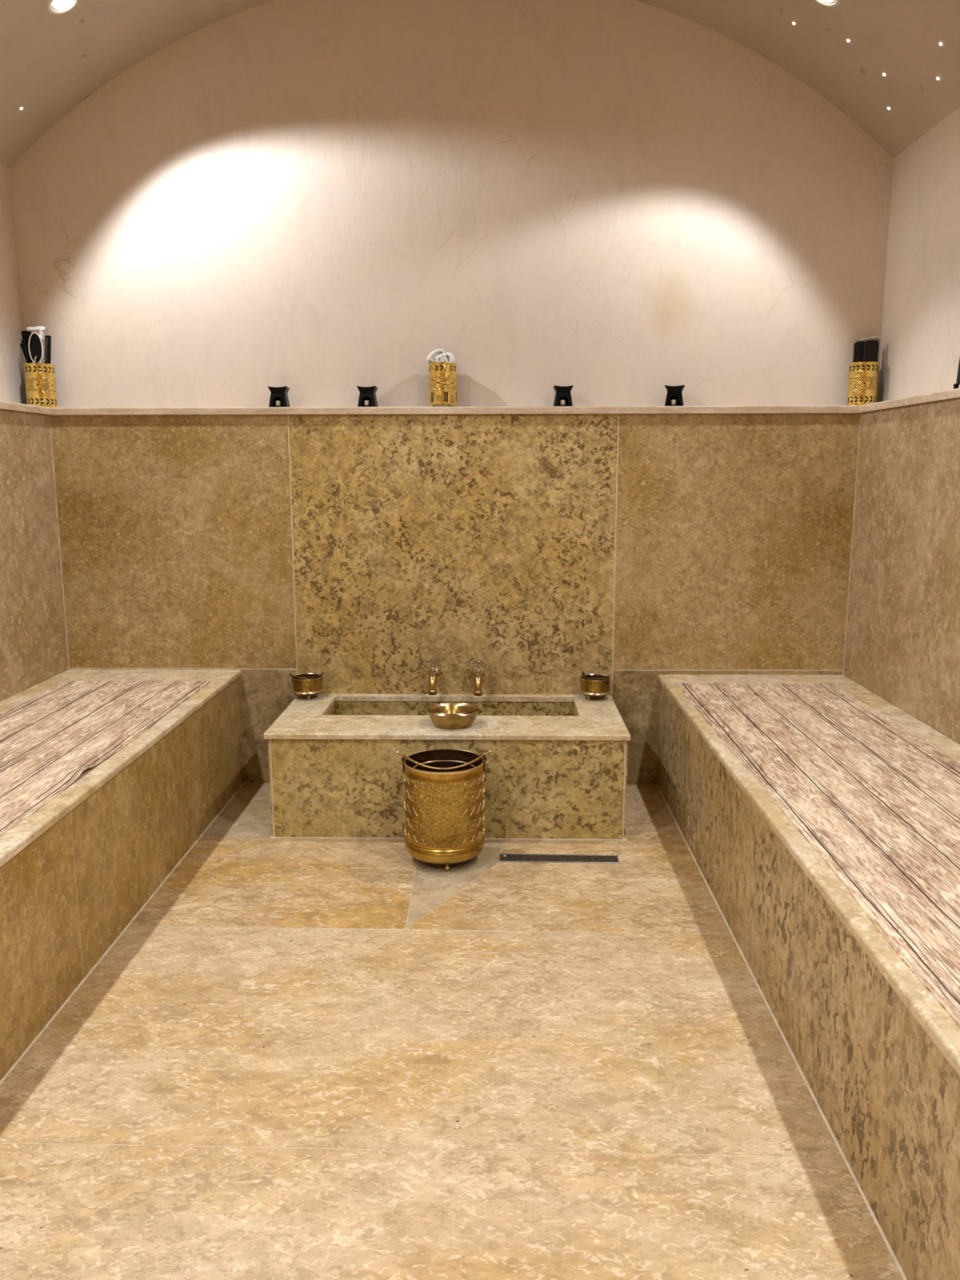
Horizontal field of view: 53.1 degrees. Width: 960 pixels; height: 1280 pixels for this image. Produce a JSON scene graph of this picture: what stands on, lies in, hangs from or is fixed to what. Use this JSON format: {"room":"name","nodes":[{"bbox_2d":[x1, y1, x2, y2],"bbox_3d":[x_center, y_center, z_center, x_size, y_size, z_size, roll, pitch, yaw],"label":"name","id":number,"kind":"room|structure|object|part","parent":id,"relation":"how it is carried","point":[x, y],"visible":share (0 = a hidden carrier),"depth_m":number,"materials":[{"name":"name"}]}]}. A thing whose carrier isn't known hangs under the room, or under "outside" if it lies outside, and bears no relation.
{"room":"spa","nodes":[
{"label":"spa","id":0,"kind":"room"},
{"bbox_2d":[0,162,69,701],"bbox_3d":[-1.772,-0.110,1.058,0.274,2.316,5.554,0,10,1],"label":"wall","id":1,"kind":"structure","parent":0,"point":[33,649],"depth_m":3.43,"materials":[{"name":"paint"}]},
{"bbox_2d":[0,400,51,414],"bbox_3d":[-1.695,-0.398,1.036,0.147,0.026,5.314,0,10,1],"label":"trim","id":2,"kind":"structure","parent":1,"relation":"attached to","point":[3,405],"depth_m":3.33,"materials":[{"name":"stone"}]},
{"bbox_2d":[22,363,57,407],"bbox_3d":[-1.627,-0.939,3.563,0.108,0.158,0.108,-2,10,-11],"label":"holder","id":3,"kind":"object","parent":2,"relation":"on","point":[40,380],"visible":0.96,"depth_m":3.52,"materials":[{"name":"gold metal"}]},
{"bbox_2d":[19,342,27,363],"bbox_3d":[-1.653,-0.987,3.547,0.072,0.208,0.007,0,10,1],"label":"comb","id":4,"kind":"object","parent":3,"relation":"in","point":[20,344],"visible":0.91,"depth_m":3.53,"materials":[{"name":"black plastic"}]},
{"bbox_2d":[21,339,31,363],"bbox_3d":[-1.649,-0.990,3.536,0.060,0.222,0.007,0,10,1],"label":"comb","id":5,"kind":"object","parent":3,"relation":"in","point":[23,341],"visible":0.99,"depth_m":3.52,"materials":[{"name":"black plastic"}]},
{"bbox_2d":[21,330,32,363],"bbox_3d":[-1.650,-1.010,3.555,0.069,0.262,0.012,0,10,1],"label":"brush","id":6,"kind":"object","parent":3,"relation":"in","point":[25,334],"visible":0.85,"depth_m":3.53,"materials":[{"name":"black plastic"}]},
{"bbox_2d":[28,332,43,363],"bbox_3d":[-1.622,-1.041,3.514,0.054,0.164,0.012,0,10,1],"label":"brush","id":7,"kind":"object","parent":3,"relation":"in","point":[35,344],"visible":1,"depth_m":3.51,"materials":[{"name":"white plastic"}]},
{"bbox_2d":[39,328,43,339],"bbox_3d":[-1.601,-1.115,3.510,0.013,0.038,0.004,-1,10,-6],"label":"wrapper","id":8,"kind":"object","parent":7,"relation":"hanging from","point":[41,333],"visible":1,"depth_m":3.51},
{"bbox_2d":[40,337,47,363],"bbox_3d":[-1.599,-1.008,3.523,0.043,0.196,0.005,0,10,1],"label":"plastic sleeve","id":9,"kind":"object","parent":3,"relation":"in","point":[43,337],"visible":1,"depth_m":3.52,"materials":[{"name":"plastic"}]},
{"bbox_2d":[44,335,51,364],"bbox_3d":[-1.605,-1.004,3.567,0.044,0.244,0.010,0,10,1],"label":"brush","id":10,"kind":"object","parent":3,"relation":"in","point":[48,339],"visible":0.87,"depth_m":3.55,"materials":[{"name":"black plastic"}]},
{"bbox_2d":[45,342,50,364],"bbox_3d":[-1.598,-0.988,3.547,0.040,0.217,0.007,0,10,1],"label":"comb","id":11,"kind":"object","parent":3,"relation":"in","point":[48,343],"visible":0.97,"depth_m":3.53,"materials":[{"name":"black plastic"}]},
{"bbox_3d":[-1.611,0.015,2.827,0.020,1.412,1.695,0,10,1],"label":"stone panel","id":12,"kind":"part","parent":1,"relation":"part of","materials":[{"name":"brown stone"}]},
{"bbox_2d":[9,0,893,785],"bbox_3d":[-0.116,-0.893,3.630,3.484,2.957,0.254,0,10,1],"label":"wall","id":13,"kind":"structure","parent":0,"point":[619,202],"depth_m":3.54,"materials":[{"name":"paint"}]},
{"bbox_3d":[-1.144,-0.361,3.625,0.878,0.948,0.020,0,10,1],"label":"stone panel","id":14,"kind":"part","parent":13,"relation":"part of","materials":[{"name":"brown stone"}]},
{"bbox_3d":[-1.143,0.334,3.749,0.878,0.456,0.020,0,10,1],"label":"stone panel","id":15,"kind":"part","parent":13,"relation":"part of","materials":[{"name":"beige stone"}]},
{"bbox_2d":[425,658,439,695],"bbox_3d":[-0.177,0.134,3.627,0.055,0.127,0.112,0,10,1],"label":"tap","id":16,"kind":"object","parent":13,"relation":"attached to","point":[433,673],"visible":1,"depth_m":3.60,"materials":[{"name":"gold metal"}]},
{"bbox_3d":[-0.177,0.151,3.628,0.031,0.059,0.100,0,10,1],"label":"spout","id":17,"kind":"part","parent":16,"relation":"part of","materials":[{"name":"gold metal"}]},
{"bbox_3d":[-0.177,0.078,3.613,0.044,0.013,0.044,5,11,26],"label":"cross handle","id":18,"kind":"part","parent":16,"relation":"part of","materials":[{"name":"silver metal"}]},
{"bbox_3d":[-0.099,-0.132,3.646,1.204,1.408,0.020,0,10,1],"label":"stone panel","id":19,"kind":"part","parent":13,"relation":"part of","materials":[{"name":"beige stone"}]},
{"bbox_2d":[49,405,858,414],"bbox_3d":[-0.117,-0.847,3.560,3.204,0.026,0.128,0,10,1],"label":"trim","id":20,"kind":"structure","parent":13,"relation":"on","point":[609,409],"depth_m":3.50,"materials":[{"name":"stone"}]},
{"bbox_2d":[267,386,289,407],"bbox_3d":[-0.739,-0.894,3.541,0.070,0.074,0.070,0,10,0],"label":"burner","id":21,"kind":"object","parent":20,"relation":"on","point":[277,393],"visible":0.94,"depth_m":3.51,"materials":[{"name":"black ceramic"}]},
{"bbox_2d":[275,400,281,405],"bbox_3d":[-0.741,-0.870,3.531,0.023,0.022,0.023,0,10,1],"label":"tealight","id":22,"kind":"object","parent":21,"relation":"in","point":[277,402],"visible":1,"depth_m":3.52,"materials":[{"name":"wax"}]},
{"bbox_3d":[-0.739,-0.919,3.537,0.070,0.024,0.070,0,10,0],"label":"dish","id":23,"kind":"part","parent":21,"relation":"part of","materials":[{"name":"black ceramic"}]},
{"bbox_2d":[356,386,378,406],"bbox_3d":[-0.412,-0.894,3.535,0.070,0.074,0.070,0,10,3],"label":"burner","id":24,"kind":"object","parent":20,"relation":"on","point":[368,393],"visible":0.97,"depth_m":3.51,"materials":[{"name":"black ceramic"}]},
{"bbox_2d":[363,400,369,405],"bbox_3d":[-0.415,-0.869,3.525,0.023,0.022,0.023,0,10,1],"label":"tealight","id":25,"kind":"object","parent":24,"relation":"in","point":[366,402],"visible":1,"depth_m":3.52,"materials":[{"name":"wax"}]},
{"bbox_3d":[-0.412,-0.918,3.530,0.070,0.024,0.070,0,10,3],"label":"dish","id":26,"kind":"part","parent":24,"relation":"part of","materials":[{"name":"black ceramic"}]},
{"bbox_2d":[427,362,457,406],"bbox_3d":[-0.136,-0.935,3.534,0.108,0.156,0.108,-3,10,-16],"label":"holder","id":27,"kind":"object","parent":20,"relation":"on","point":[442,376],"visible":1,"depth_m":3.49,"materials":[{"name":"gold metal"}]},
{"bbox_2d":[426,348,444,363],"bbox_3d":[-0.161,-1.017,3.523,0.063,0.097,0.039,-3,11,-18],"label":"folded cloth","id":28,"kind":"object","parent":27,"relation":"in","point":[441,352],"visible":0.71,"depth_m":3.51,"materials":[{"name":"white fabric"}]},
{"bbox_2d":[435,355,443,362],"bbox_3d":[-0.146,-1.004,3.494,0.028,0.058,0.022,-1,10,-7],"label":"folded cloth","id":29,"kind":"object","parent":27,"relation":"in","point":[438,357],"visible":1,"depth_m":3.49,"materials":[{"name":"white fabric"}]},
{"bbox_2d":[444,352,455,362],"bbox_3d":[-0.112,-1.014,3.514,0.036,0.072,0.040,4,11,22],"label":"folded cloth","id":30,"kind":"object","parent":27,"relation":"in","point":[446,355],"visible":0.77,"depth_m":3.50,"materials":[{"name":"white fabric"}]},
{"bbox_2d":[552,385,573,406],"bbox_3d":[0.303,-0.892,3.521,0.070,0.074,0.070,0,10,-1],"label":"burner","id":31,"kind":"object","parent":20,"relation":"on","point":[562,393],"visible":0.96,"depth_m":3.49,"materials":[{"name":"black ceramic"}]},
{"bbox_2d":[559,399,565,404],"bbox_3d":[0.302,-0.868,3.511,0.023,0.022,0.023,0,10,1],"label":"tealight","id":32,"kind":"object","parent":31,"relation":"in","point":[562,402],"visible":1,"depth_m":3.50,"materials":[{"name":"wax"}]},
{"bbox_3d":[0.303,-0.917,3.517,0.070,0.024,0.070,0,10,-1],"label":"dish","id":33,"kind":"part","parent":31,"relation":"part of","materials":[{"name":"black ceramic"}]},
{"bbox_2d":[664,384,684,405],"bbox_3d":[0.711,-0.891,3.513,0.070,0.074,0.070,2,10,13],"label":"burner","id":34,"kind":"object","parent":20,"relation":"on","point":[673,392],"visible":0.95,"depth_m":3.49,"materials":[{"name":"black ceramic"}]},
{"bbox_2d":[670,399,676,404],"bbox_3d":[0.706,-0.867,3.504,0.023,0.022,0.023,0,10,1],"label":"tealight","id":35,"kind":"object","parent":34,"relation":"in","point":[673,402],"visible":1,"depth_m":3.49,"materials":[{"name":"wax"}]},
{"bbox_3d":[0.711,-0.916,3.509,0.070,0.024,0.070,2,10,14],"label":"dish","id":36,"kind":"part","parent":34,"relation":"part of","materials":[{"name":"black ceramic"}]},
{"bbox_2d":[846,361,879,405],"bbox_3d":[1.396,-0.930,3.505,0.106,0.153,0.106,3,10,15],"label":"holder","id":37,"kind":"object","parent":20,"relation":"on","point":[863,378],"visible":0.96,"depth_m":3.46,"materials":[{"name":"gold metal"}]},
{"bbox_2d":[852,339,866,362],"bbox_3d":[1.382,-0.981,3.507,0.047,0.219,0.018,1,10,8],"label":"packet","id":38,"kind":"object","parent":37,"relation":"in","point":[858,350],"visible":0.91,"depth_m":3.49,"materials":[{"name":"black plastic"}]},
{"bbox_2d":[862,337,879,364],"bbox_3d":[1.410,-0.978,3.483,0.053,0.221,0.018,0,10,-5],"label":"packet","id":39,"kind":"object","parent":37,"relation":"in","point":[871,349],"visible":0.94,"depth_m":3.47,"materials":[{"name":"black plastic"}]},
{"bbox_2d":[471,659,484,696],"bbox_3d":[-0.006,0.137,3.624,0.049,0.127,0.112,0,10,1],"label":"tap","id":40,"kind":"object","parent":13,"relation":"attached to","point":[478,674],"visible":1,"depth_m":3.60,"materials":[{"name":"gold metal"}]},
{"bbox_3d":[-0.006,0.154,3.626,0.031,0.059,0.100,0,10,1],"label":"spout","id":41,"kind":"part","parent":40,"relation":"part of","materials":[{"name":"gold metal"}]},
{"bbox_3d":[-0.007,0.082,3.611,0.044,0.013,0.044,0,10,1],"label":"cross handle","id":42,"kind":"part","parent":40,"relation":"part of","materials":[{"name":"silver metal"}]},
{"bbox_3d":[0.944,0.339,3.709,0.871,0.456,0.020,0,10,1],"label":"stone panel","id":43,"kind":"part","parent":13,"relation":"part of","materials":[{"name":"beige stone"}]},
{"bbox_3d":[0.943,-0.356,3.585,0.871,0.948,0.020,0,10,1],"label":"stone panel","id":44,"kind":"part","parent":13,"relation":"part of","materials":[{"name":"brown stone"}]},
{"bbox_2d":[0,783,903,1279],"bbox_3d":[-0.165,1.069,1.262,3.484,0.120,5.604,0,10,1],"label":"floor","id":45,"kind":"structure","parent":0,"point":[300,1059],"depth_m":1.92,"materials":[{"name":"stone"}]},
{"bbox_2d":[0,669,244,1084],"bbox_3d":[-1.300,0.792,1.181,0.667,0.456,5.199,0,10,1],"label":"stone bench","id":46,"kind":"object","parent":45,"relation":"on","point":[76,873],"visible":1,"depth_m":2.46,"materials":[{"name":"stone"}]},
{"bbox_3d":[-0.982,0.741,1.535,0.020,0.432,1.522,0,10,1],"label":"panel","id":47,"kind":"part","parent":46,"relation":"part of","materials":[{"name":"orange stone"}]},
{"bbox_2d":[0,680,210,836],"bbox_3d":[-1.278,0.519,1.379,0.536,0.014,4.284,0,10,1],"label":"bench top","id":48,"kind":"object","parent":46,"relation":"on","point":[48,740],"visible":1,"depth_m":2.83,"materials":[{"name":"beige wood"}]},
{"bbox_3d":[-0.953,0.479,3.011,0.020,0.432,1.471,0,10,1],"label":"panel","id":49,"kind":"part","parent":46,"relation":"part of","materials":[{"name":"orange stone"}]},
{"bbox_2d":[395,748,492,871],"bbox_3d":[-0.111,0.517,3.007,0.253,0.356,0.253,7,12,34],"label":"bucket","id":50,"kind":"object","parent":45,"relation":"on","point":[444,812],"visible":0.99,"depth_m":2.91,"materials":[{"name":"brown metal"}]},
{"bbox_3d":[-0.111,0.369,2.930,0.283,0.028,0.108,0,10,-1],"label":"bail handle","id":51,"kind":"part","parent":50,"relation":"part of","materials":[{"name":"brown metal"}]},
{"bbox_2d":[412,760,475,772],"bbox_3d":[-0.111,0.531,3.010,0.209,0.260,0.209,0,10,1],"label":"pail","id":52,"kind":"object","parent":50,"relation":"attached to","point":[439,763],"visible":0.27,"depth_m":3.08,"materials":[{"name":"gold metal"}]},
{"bbox_2d":[263,693,631,839],"bbox_3d":[-0.104,0.436,3.447,1.202,0.362,0.570,0,10,1],"label":"stone basin","id":53,"kind":"object","parent":45,"relation":"on","point":[556,767],"visible":0.9,"depth_m":3.19,"materials":[{"name":"stone"}]},
{"bbox_3d":[-0.683,0.443,3.466,0.020,0.344,0.557,0,10,1],"label":"panel","id":54,"kind":"part","parent":53,"relation":"part of","materials":[{"name":"stone"}]},
{"bbox_2d":[289,671,324,700],"bbox_3d":[-0.653,0.171,3.634,0.115,0.097,0.115,-10,14,-43],"label":"brass pot","id":55,"kind":"object","parent":53,"relation":"on","point":[308,685],"visible":1,"depth_m":3.59,"materials":[{"name":"gold metal"}]},
{"bbox_3d":[-0.646,0.134,3.603,0.129,0.014,0.055,-3,10,-16],"label":"bail handle","id":56,"kind":"part","parent":55,"relation":"part of","materials":[{"name":"gold metal"}]},
{"bbox_3d":[-0.107,0.491,3.188,1.158,0.344,0.020,0,10,1],"label":"panel","id":57,"kind":"part","parent":53,"relation":"part of","materials":[{"name":"stone"}]},
{"bbox_2d":[426,702,479,729],"bbox_3d":[-0.091,0.260,3.250,0.179,0.054,0.179,0,10,1],"label":"brass bowl","id":58,"kind":"object","parent":53,"relation":"on","point":[461,722],"visible":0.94,"depth_m":3.19,"materials":[{"name":"gold metal"}]},
{"bbox_2d":[428,703,476,715],"bbox_3d":[-0.092,0.259,3.250,0.162,0.050,0.162,0,10,1],"label":"brass bowl","id":59,"kind":"object","parent":58,"relation":"in","point":[474,709],"visible":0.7,"depth_m":3.27,"materials":[{"name":"gold metal"}]},
{"bbox_2d":[430,704,472,715],"bbox_3d":[-0.096,0.258,3.251,0.143,0.046,0.143,0,10,1],"label":"brass bowl","id":60,"kind":"object","parent":59,"relation":"in","point":[469,708],"visible":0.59,"depth_m":3.26,"materials":[{"name":"gold metal"}]},
{"bbox_2d":[432,705,469,715],"bbox_3d":[-0.097,0.257,3.250,0.124,0.044,0.124,0,10,1],"label":"brass bowl","id":61,"kind":"object","parent":60,"relation":"in","point":[445,709],"visible":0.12,"depth_m":3.30,"materials":[{"name":"gold metal"}]},
{"bbox_2d":[579,671,610,700],"bbox_3d":[0.433,0.173,3.613,0.115,0.097,0.115,3,10,14],"label":"brass pot","id":62,"kind":"object","parent":53,"relation":"on","point":[591,685],"visible":1,"depth_m":3.57,"materials":[{"name":"gold metal"}]},
{"bbox_3d":[0.416,0.135,3.588,0.129,0.014,0.055,10,14,43],"label":"bail handle","id":63,"kind":"part","parent":62,"relation":"part of","materials":[{"name":"gold metal"}]},
{"bbox_3d":[0.479,0.445,3.444,0.020,0.344,0.557,0,10,1],"label":"panel","id":64,"kind":"part","parent":53,"relation":"part of","materials":[{"name":"stone"}]},
{"bbox_2d":[499,853,619,863],"bbox_3d":[0.249,0.691,3.041,0.375,0.003,0.063,0,10,2],"label":"floor drain","id":65,"kind":"object","parent":45,"relation":"on","point":[504,857],"visible":1,"depth_m":3.04,"materials":[{"name":"metal"}]},
{"bbox_2d":[657,674,959,1279],"bbox_3d":[0.979,0.804,1.139,0.700,0.442,5.199,0,10,1],"label":"stone bench","id":66,"kind":"object","parent":45,"relation":"on","point":[877,1055],"visible":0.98,"depth_m":1.80,"materials":[{"name":"stone"}]},
{"bbox_3d":[0.687,0.492,2.968,0.020,0.418,1.496,0,10,1],"label":"panel","id":67,"kind":"part","parent":66,"relation":"part of","materials":[{"name":"stone"}]},
{"bbox_2d":[677,683,959,1026],"bbox_3d":[0.958,0.537,1.364,0.580,0.004,4.334,0,10,1],"label":"bench top","id":68,"kind":"object","parent":66,"relation":"on","point":[877,802],"visible":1,"depth_m":2.28,"materials":[{"name":"beige wood"}]},
{"bbox_3d":[0.656,0.767,1.418,0.020,0.418,1.647,0,10,1],"label":"panel","id":69,"kind":"part","parent":66,"relation":"part of","materials":[{"name":"stone"}]},
{"bbox_2d":[0,0,959,168],"bbox_3d":[-0.170,-1.592,0.749,3.305,0.715,5.424,0,10,1],"label":"ceiling","id":70,"kind":"structure","parent":0,"point":[50,63],"depth_m":3.15,"materials":[{"name":"paint"}]},
{"bbox_2d":[46,0,78,14],"bbox_3d":[-1.272,-1.946,2.928,0.096,0.059,0.106,2,10,11],"label":"ceiling spotlight","id":71,"kind":"object","parent":70,"relation":"attached to","point":[57,4],"visible":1,"depth_m":2.94,"materials":[{"name":"white"}]},
{"bbox_2d":[814,0,840,7],"bbox_3d":[1.035,-1.938,2.882,0.095,0.059,0.106,1,10,4],"label":"ceiling spotlight","id":72,"kind":"object","parent":70,"relation":"attached to","point":[836,2],"visible":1,"depth_m":2.91,"materials":[{"name":"white"}]},
{"bbox_2d":[843,106,959,744],"bbox_3d":[1.452,-0.108,0.996,0.244,2.327,5.554,0,10,1],"label":"wall","id":73,"kind":"structure","parent":0,"point":[903,634],"depth_m":3.11,"materials":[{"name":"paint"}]},
{"bbox_3d":[1.374,0.021,2.770,0.020,1.412,1.695,0,10,1],"label":"stone panel","id":74,"kind":"part","parent":73,"relation":"part of","materials":[{"name":"beige stone"}]},
{"bbox_2d":[857,387,959,413],"bbox_3d":[1.376,-0.391,0.977,0.118,0.026,5.314,0,10,1],"label":"trim","id":75,"kind":"structure","parent":73,"relation":"attached to","point":[954,393],"depth_m":3.02,"materials":[{"name":"stone"}]},
{"bbox_2d":[953,357,959,388],"bbox_3d":[1.406,-0.788,2.723,0.082,0.146,0.082,0,10,1],"label":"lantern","id":76,"kind":"object","parent":75,"relation":"on","point":[956,385],"visible":0.79,"depth_m":2.75,"materials":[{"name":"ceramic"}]},
{"bbox_3d":[-1.639,-1.003,3.548,0.028,0.248,0.009,0,10,1],"label":"brush","id":77,"kind":"object","parent":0,"visible":0},
{"bbox_2d":[26,326,44,331],"bbox_3d":[-1.624,-1.137,3.512,0.067,0.018,0.008,0,10,0],"label":"wrapper","id":78,"kind":"object","parent":77,"relation":"on","point":[29,328],"visible":1,"depth_m":3.51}
]}

